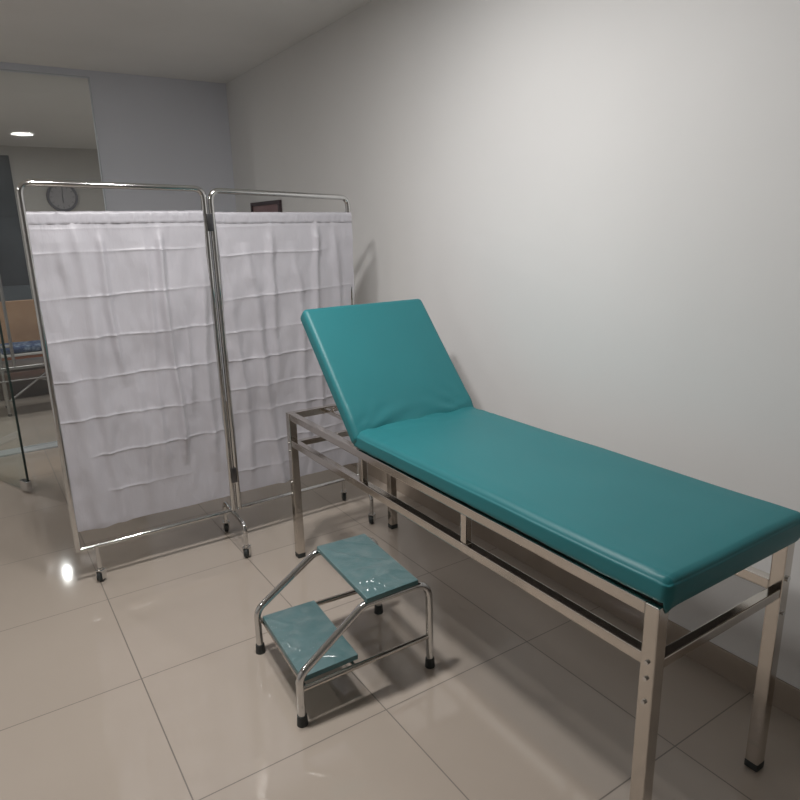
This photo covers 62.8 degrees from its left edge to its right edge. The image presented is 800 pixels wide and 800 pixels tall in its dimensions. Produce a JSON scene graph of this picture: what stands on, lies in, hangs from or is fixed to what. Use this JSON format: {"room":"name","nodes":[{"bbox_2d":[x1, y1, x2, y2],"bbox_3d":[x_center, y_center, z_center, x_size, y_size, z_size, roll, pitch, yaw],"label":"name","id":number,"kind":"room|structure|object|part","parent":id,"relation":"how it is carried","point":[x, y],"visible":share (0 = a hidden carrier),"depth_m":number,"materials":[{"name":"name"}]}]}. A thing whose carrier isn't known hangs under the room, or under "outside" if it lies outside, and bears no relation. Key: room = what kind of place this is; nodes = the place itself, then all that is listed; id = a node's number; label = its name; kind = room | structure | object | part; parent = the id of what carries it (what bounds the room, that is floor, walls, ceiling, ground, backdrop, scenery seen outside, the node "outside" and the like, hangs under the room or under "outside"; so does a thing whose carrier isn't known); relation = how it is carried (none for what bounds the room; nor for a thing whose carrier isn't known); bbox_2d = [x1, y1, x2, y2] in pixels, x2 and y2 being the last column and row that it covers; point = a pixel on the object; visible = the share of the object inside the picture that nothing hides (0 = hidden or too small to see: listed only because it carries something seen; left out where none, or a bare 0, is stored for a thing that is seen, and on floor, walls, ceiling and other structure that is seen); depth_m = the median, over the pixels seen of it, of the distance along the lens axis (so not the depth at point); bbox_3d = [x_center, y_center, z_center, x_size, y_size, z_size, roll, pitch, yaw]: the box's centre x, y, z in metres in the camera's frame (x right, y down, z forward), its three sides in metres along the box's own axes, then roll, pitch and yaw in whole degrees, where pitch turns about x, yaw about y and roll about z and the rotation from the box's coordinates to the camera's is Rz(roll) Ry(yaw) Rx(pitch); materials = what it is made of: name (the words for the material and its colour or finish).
{"room":"examination room","nodes":[
{"label":"examination room","id":0,"kind":"room"},
{"bbox_2d":[0,62,87,78],"bbox_3d":[-3.785,-1.958,3.552,3.855,0.050,0.030,-11,18,-32],"label":"lintel","id":1,"kind":"object","parent":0,"point":[4,66],"visible":1,"depth_m":4.41,"materials":[{"name":"grey paint"}]},
{"bbox_2d":[0,71,96,148],"bbox_3d":[-4.090,-2.591,5.878,6.200,0.100,4.329,-11,18,-32],"label":"ceiling","id":2,"kind":"structure","parent":0,"point":[36,110],"depth_m":5.79,"materials":[{"name":"paint"}]},
{"bbox_2d":[7,146,104,298],"bbox_3d":[-3.679,-2.031,8.906,2.500,2.550,0.100,-11,18,-32],"label":"wall","id":3,"kind":"structure","parent":0,"point":[39,163],"depth_m":8.21,"materials":[{"name":"paint"}]},
{"bbox_2d":[0,145,7,154],"bbox_3d":[-6.248,-2.720,6.978,3.600,0.110,0.120,-11,18,-32],"label":"trim","id":4,"kind":"structure","parent":3,"relation":"attached to","point":[3,149],"depth_m":7.86,"materials":[{"name":"paint"}]},
{"bbox_2d":[46,187,77,211],"bbox_3d":[-4.266,-2.566,8.289,0.362,0.362,0.040,-11,18,-32],"label":"wall clock","id":5,"kind":"object","parent":3,"relation":"attached to","point":[65,199],"visible":0.84,"depth_m":8.29,"materials":[{"name":"white plastic"}]},
{"bbox_2d":[87,70,236,400],"bbox_3d":[-1.735,-1.113,5.154,0.985,2.600,0.030,-11,18,-32],"label":"wall","id":6,"kind":"structure","parent":0,"point":[148,129],"depth_m":4.90,"materials":[{"name":"grey paint"}]},
{"bbox_2d":[0,0,371,83],"bbox_3d":[-0.904,-1.213,0.172,5.060,0.100,9.160,-11,18,-32],"label":"ceiling","id":7,"kind":"structure","parent":0,"point":[217,41],"depth_m":3.73,"materials":[{"name":"paint"}]},
{"bbox_2d":[0,394,799,799],"bbox_3d":[-1.531,0.880,2.880,6.200,0.100,13.400,-11,18,-32],"label":"floor","id":8,"kind":"structure","parent":0,"point":[148,680],"depth_m":2.25,"materials":[{"name":"tile"}]},
{"bbox_2d":[0,321,32,491],"bbox_3d":[-2.631,-0.609,3.903,0.907,2.292,0.036,8,18,32],"label":"door","id":9,"kind":"structure","parent":8,"relation":"on","point":[25,484],"depth_m":3.85,"materials":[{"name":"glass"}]},
{"bbox_3d":[-2.260,0.515,3.964,0.079,0.063,0.032,8,18,33],"label":"lock plate","id":10,"kind":"part","parent":9,"relation":"part of","materials":[{"name":"silver metal"}]},
{"bbox_2d":[0,277,46,416],"bbox_3d":[-3.418,-0.484,5.672,0.930,1.200,0.390,-11,18,-32],"label":"bed","id":11,"kind":"object","parent":8,"relation":"on","point":[13,364],"visible":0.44,"depth_m":5.64,"materials":[{"name":"metal"}]},
{"bbox_3d":[-3.365,-0.159,5.573,0.025,0.580,0.026,-11,18,-32],"label":"leg","id":12,"kind":"part","parent":11,"relation":"part of","materials":[{"name":"metal"}]},
{"bbox_2d":[0,357,44,370],"bbox_3d":[-3.413,-0.303,5.720,0.930,0.025,0.390,-11,18,-32],"label":"shelf","id":13,"kind":"object","parent":11,"relation":"attached to","point":[36,361],"depth_m":5.69,"materials":[{"name":"metal"}]},
{"bbox_2d":[0,369,45,382],"bbox_3d":[-3.411,-0.200,5.747,0.930,0.012,0.390,-11,18,-32],"label":"shelf","id":14,"kind":"object","parent":11,"relation":"attached to","point":[37,374],"depth_m":5.74,"materials":[{"name":"metal"}]},
{"bbox_2d":[0,299,48,400],"bbox_3d":[-4.033,-0.395,5.980,2.100,0.900,0.430,-11,18,-32],"label":"wooden bench","id":15,"kind":"object","parent":8,"relation":"on","point":[22,319],"visible":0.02,"depth_m":6.33,"materials":[{"name":"brown wood"}]},
{"bbox_3d":[-4.145,-0.637,6.084,2.100,0.480,0.040,-11,18,-32],"label":"backrest","id":16,"kind":"part","parent":15,"relation":"part of","materials":[{"name":"brown wood"}]},
{"bbox_2d":[0,340,41,353],"bbox_3d":[-3.486,-0.521,6.271,0.600,0.068,0.310,-11,18,-32],"label":"seat cushion","id":17,"kind":"object","parent":15,"relation":"on","point":[26,346],"visible":0.34,"depth_m":6.12,"materials":[{"name":"blue fabric"}]},
{"bbox_3d":[-4.021,-0.376,5.968,2.100,0.020,0.390,-11,18,-32],"label":"seat","id":18,"kind":"part","parent":15,"relation":"part of","materials":[{"name":"white paint"}]},
{"bbox_3d":[-3.996,-0.102,6.040,1.930,0.300,0.030,-11,18,-32],"label":"panel","id":19,"kind":"part","parent":15,"relation":"part of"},
{"bbox_2d":[0,441,57,456],"bbox_3d":[-2.964,0.407,4.584,2.155,0.012,0.130,-11,18,-32],"label":"trim","id":20,"kind":"structure","parent":8,"relation":"on","point":[14,451],"depth_m":4.74,"materials":[{"name":"metal"}]},
{"bbox_2d":[16,179,375,581],"bbox_3d":[-0.808,-0.113,3.032,1.451,1.706,0.423,-11,18,-32],"label":"folding screen","id":21,"kind":"object","parent":8,"relation":"on","point":[125,303],"visible":0.85,"depth_m":2.92,"materials":[{"name":"white fabric"}]},
{"bbox_3d":[-1.336,0.701,2.906,0.018,0.113,0.018,-11,18,-32],"label":"stem","id":22,"kind":"part","parent":21,"relation":"part of","materials":[{"name":"silver metal"}]},
{"bbox_3d":[-1.126,-0.141,2.841,0.722,1.538,0.025,-11,18,-32],"label":"screen frame","id":23,"kind":"part","parent":21,"relation":"part of","materials":[{"name":"silver metal"}]},
{"bbox_2d":[28,211,229,531],"bbox_3d":[-1.115,-0.121,2.826,0.682,1.332,0.057,-11,18,-32],"label":"curtain","id":24,"kind":"object","parent":21,"relation":"hanging from","point":[125,303],"depth_m":2.81,"materials":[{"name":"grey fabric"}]},
{"bbox_3d":[-1.107,0.599,3.036,0.697,0.020,0.020,-11,18,-32],"label":"rail","id":25,"kind":"part","parent":21,"relation":"part of","materials":[{"name":"silver metal"}]},
{"bbox_3d":[-0.526,-0.251,3.231,0.719,1.507,0.025,-12,18,-34],"label":"screen frame","id":26,"kind":"part","parent":21,"relation":"part of","materials":[{"name":"silver metal"}]},
{"bbox_2d":[215,212,358,491],"bbox_3d":[-0.506,-0.239,3.220,0.696,1.320,0.046,-11,18,-33],"label":"curtain","id":27,"kind":"object","parent":21,"relation":"hanging from","point":[276,267],"depth_m":3.16,"materials":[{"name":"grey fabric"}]},
{"bbox_3d":[-0.508,0.473,3.423,0.694,0.019,0.020,-12,18,-34],"label":"rail","id":28,"kind":"part","parent":21,"relation":"part of","materials":[{"name":"silver metal"}]},
{"bbox_2d":[254,534,434,727],"bbox_3d":[-0.200,0.752,2.301,0.526,0.379,0.458,-9,17,-28],"label":"step stool","id":29,"kind":"object","parent":8,"relation":"on","point":[311,645],"visible":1,"depth_m":2.24,"materials":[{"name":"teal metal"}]},
{"bbox_3d":[-0.302,0.771,2.497,0.490,0.019,0.019,-9,17,-28],"label":"rail","id":30,"kind":"part","parent":29,"relation":"part of","materials":[{"name":"silver metal"}]},
{"bbox_3d":[-0.303,0.717,2.482,0.515,0.336,0.026,-9,17,-28],"label":"frame","id":31,"kind":"part","parent":29,"relation":"part of","materials":[{"name":"silver metal"}]},
{"bbox_3d":[-0.104,0.803,2.139,0.516,0.336,0.026,-11,17,-32],"label":"frame","id":32,"kind":"part","parent":29,"relation":"part of","materials":[{"name":"silver metal"}]},
{"bbox_3d":[-0.103,0.857,2.153,0.491,0.019,0.019,-11,17,-32],"label":"rail","id":33,"kind":"part","parent":29,"relation":"part of","materials":[{"name":"silver metal"}]},
{"bbox_2d":[286,299,799,799],"bbox_3d":[0.260,0.312,2.331,0.593,1.192,1.940,-11,18,-32],"label":"bed","id":34,"kind":"object","parent":8,"relation":"on","point":[652,538],"visible":1,"depth_m":1.84,"materials":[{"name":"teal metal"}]},
{"bbox_3d":[-0.480,0.390,3.018,0.036,0.691,0.036,-11,18,-32],"label":"leg","id":35,"kind":"part","parent":34,"relation":"part of","materials":[{"name":"silver metal"}]},
{"bbox_3d":[-0.271,0.029,3.071,0.485,0.030,0.030,-11,18,-32],"label":"cross rail","id":36,"kind":"part","parent":34,"relation":"part of","materials":[{"name":"silver metal"}]},
{"bbox_3d":[-0.266,0.158,3.104,0.485,0.026,0.026,-11,18,-32],"label":"cross rail","id":37,"kind":"part","parent":34,"relation":"part of","materials":[{"name":"silver metal"}]},
{"bbox_3d":[-0.181,0.103,2.773,0.018,0.018,0.582,-11,18,-32],"label":"support rail","id":38,"kind":"part","parent":34,"relation":"part of","materials":[{"name":"silver metal"}]},
{"bbox_3d":[-0.041,-0.140,2.656,0.575,0.600,0.071,-11,-25,-32],"label":"backrest","id":39,"kind":"part","parent":34,"relation":"part of","materials":[{"name":"teal leather"}]},
{"bbox_3d":[-0.045,0.306,3.293,0.036,0.691,0.036,-11,18,-32],"label":"leg","id":40,"kind":"part","parent":34,"relation":"part of","materials":[{"name":"silver metal"}]},
{"bbox_3d":[0.034,0.378,2.201,0.030,0.030,1.850,-11,18,-32],"label":"rail","id":41,"kind":"part","parent":34,"relation":"part of","materials":[{"name":"silver metal"}]},
{"bbox_3d":[0.031,0.259,2.169,0.030,0.030,1.850,-11,18,-32],"label":"rail","id":42,"kind":"part","parent":34,"relation":"part of","materials":[{"name":"silver metal"}]},
{"bbox_3d":[0.427,0.235,2.051,0.585,0.094,1.330,-11,18,-32],"label":"mattress","id":43,"kind":"part","parent":34,"relation":"part of","materials":[{"name":"teal leather"}]},
{"bbox_3d":[0.558,0.768,1.490,0.036,0.691,0.036,-11,18,-32],"label":"leg","id":44,"kind":"part","parent":34,"relation":"part of","materials":[{"name":"silver metal"}]},
{"bbox_3d":[0.772,0.537,1.575,0.485,0.026,0.026,-11,18,-32],"label":"cross rail","id":45,"kind":"part","parent":34,"relation":"part of","materials":[{"name":"silver metal"}]},
{"bbox_3d":[0.469,0.295,2.475,0.030,0.030,1.850,-11,18,-32],"label":"rail","id":46,"kind":"part","parent":34,"relation":"part of","materials":[{"name":"silver metal"}]},
{"bbox_3d":[0.993,0.685,1.764,0.036,0.691,0.036,-11,18,-32],"label":"leg","id":47,"kind":"part","parent":34,"relation":"part of","materials":[{"name":"silver metal"}]},
{"bbox_2d":[226,0,799,688],"bbox_3d":[1.190,-0.303,1.819,0.120,2.600,9.160,-11,18,-32],"label":"wall","id":48,"kind":"structure","parent":0,"point":[592,207],"depth_m":2.40,"materials":[{"name":"paint"}]},
{"bbox_2d":[250,200,281,211],"bbox_3d":[-0.977,-1.252,4.826,0.022,0.400,0.540,-11,18,-32],"label":"framed board","id":49,"kind":"object","parent":48,"relation":"attached to","point":[274,205],"visible":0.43,"depth_m":4.74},
{"bbox_2d":[351,463,799,720],"bbox_3d":[1.172,0.917,2.096,0.008,0.100,8.940,-11,18,-32],"label":"baseboard","id":50,"kind":"structure","parent":48,"relation":"attached to","point":[786,697],"depth_m":2.57,"materials":[{"name":"tile"}]},
{"bbox_3d":[-6.197,-0.456,7.586,3.600,0.300,0.100,-11,18,-32],"label":"wall","id":51,"kind":"structure","parent":0,"visible":0},
{"bbox_2d":[0,155,29,285],"bbox_3d":[-6.206,-1.915,7.157,3.600,1.540,0.040,-11,18,-32],"label":"window","id":52,"kind":"structure","parent":51,"relation":"in","point":[13,266],"depth_m":8.07,"materials":[{"name":"grey glass"}]},
{"bbox_2d":[0,285,31,301],"bbox_3d":[-6.180,-0.881,7.430,3.600,0.600,0.060,-11,18,-32],"label":"trim","id":53,"kind":"structure","parent":51,"relation":"on","point":[21,292],"depth_m":8.22,"materials":[{"name":"grey"}]}
]}

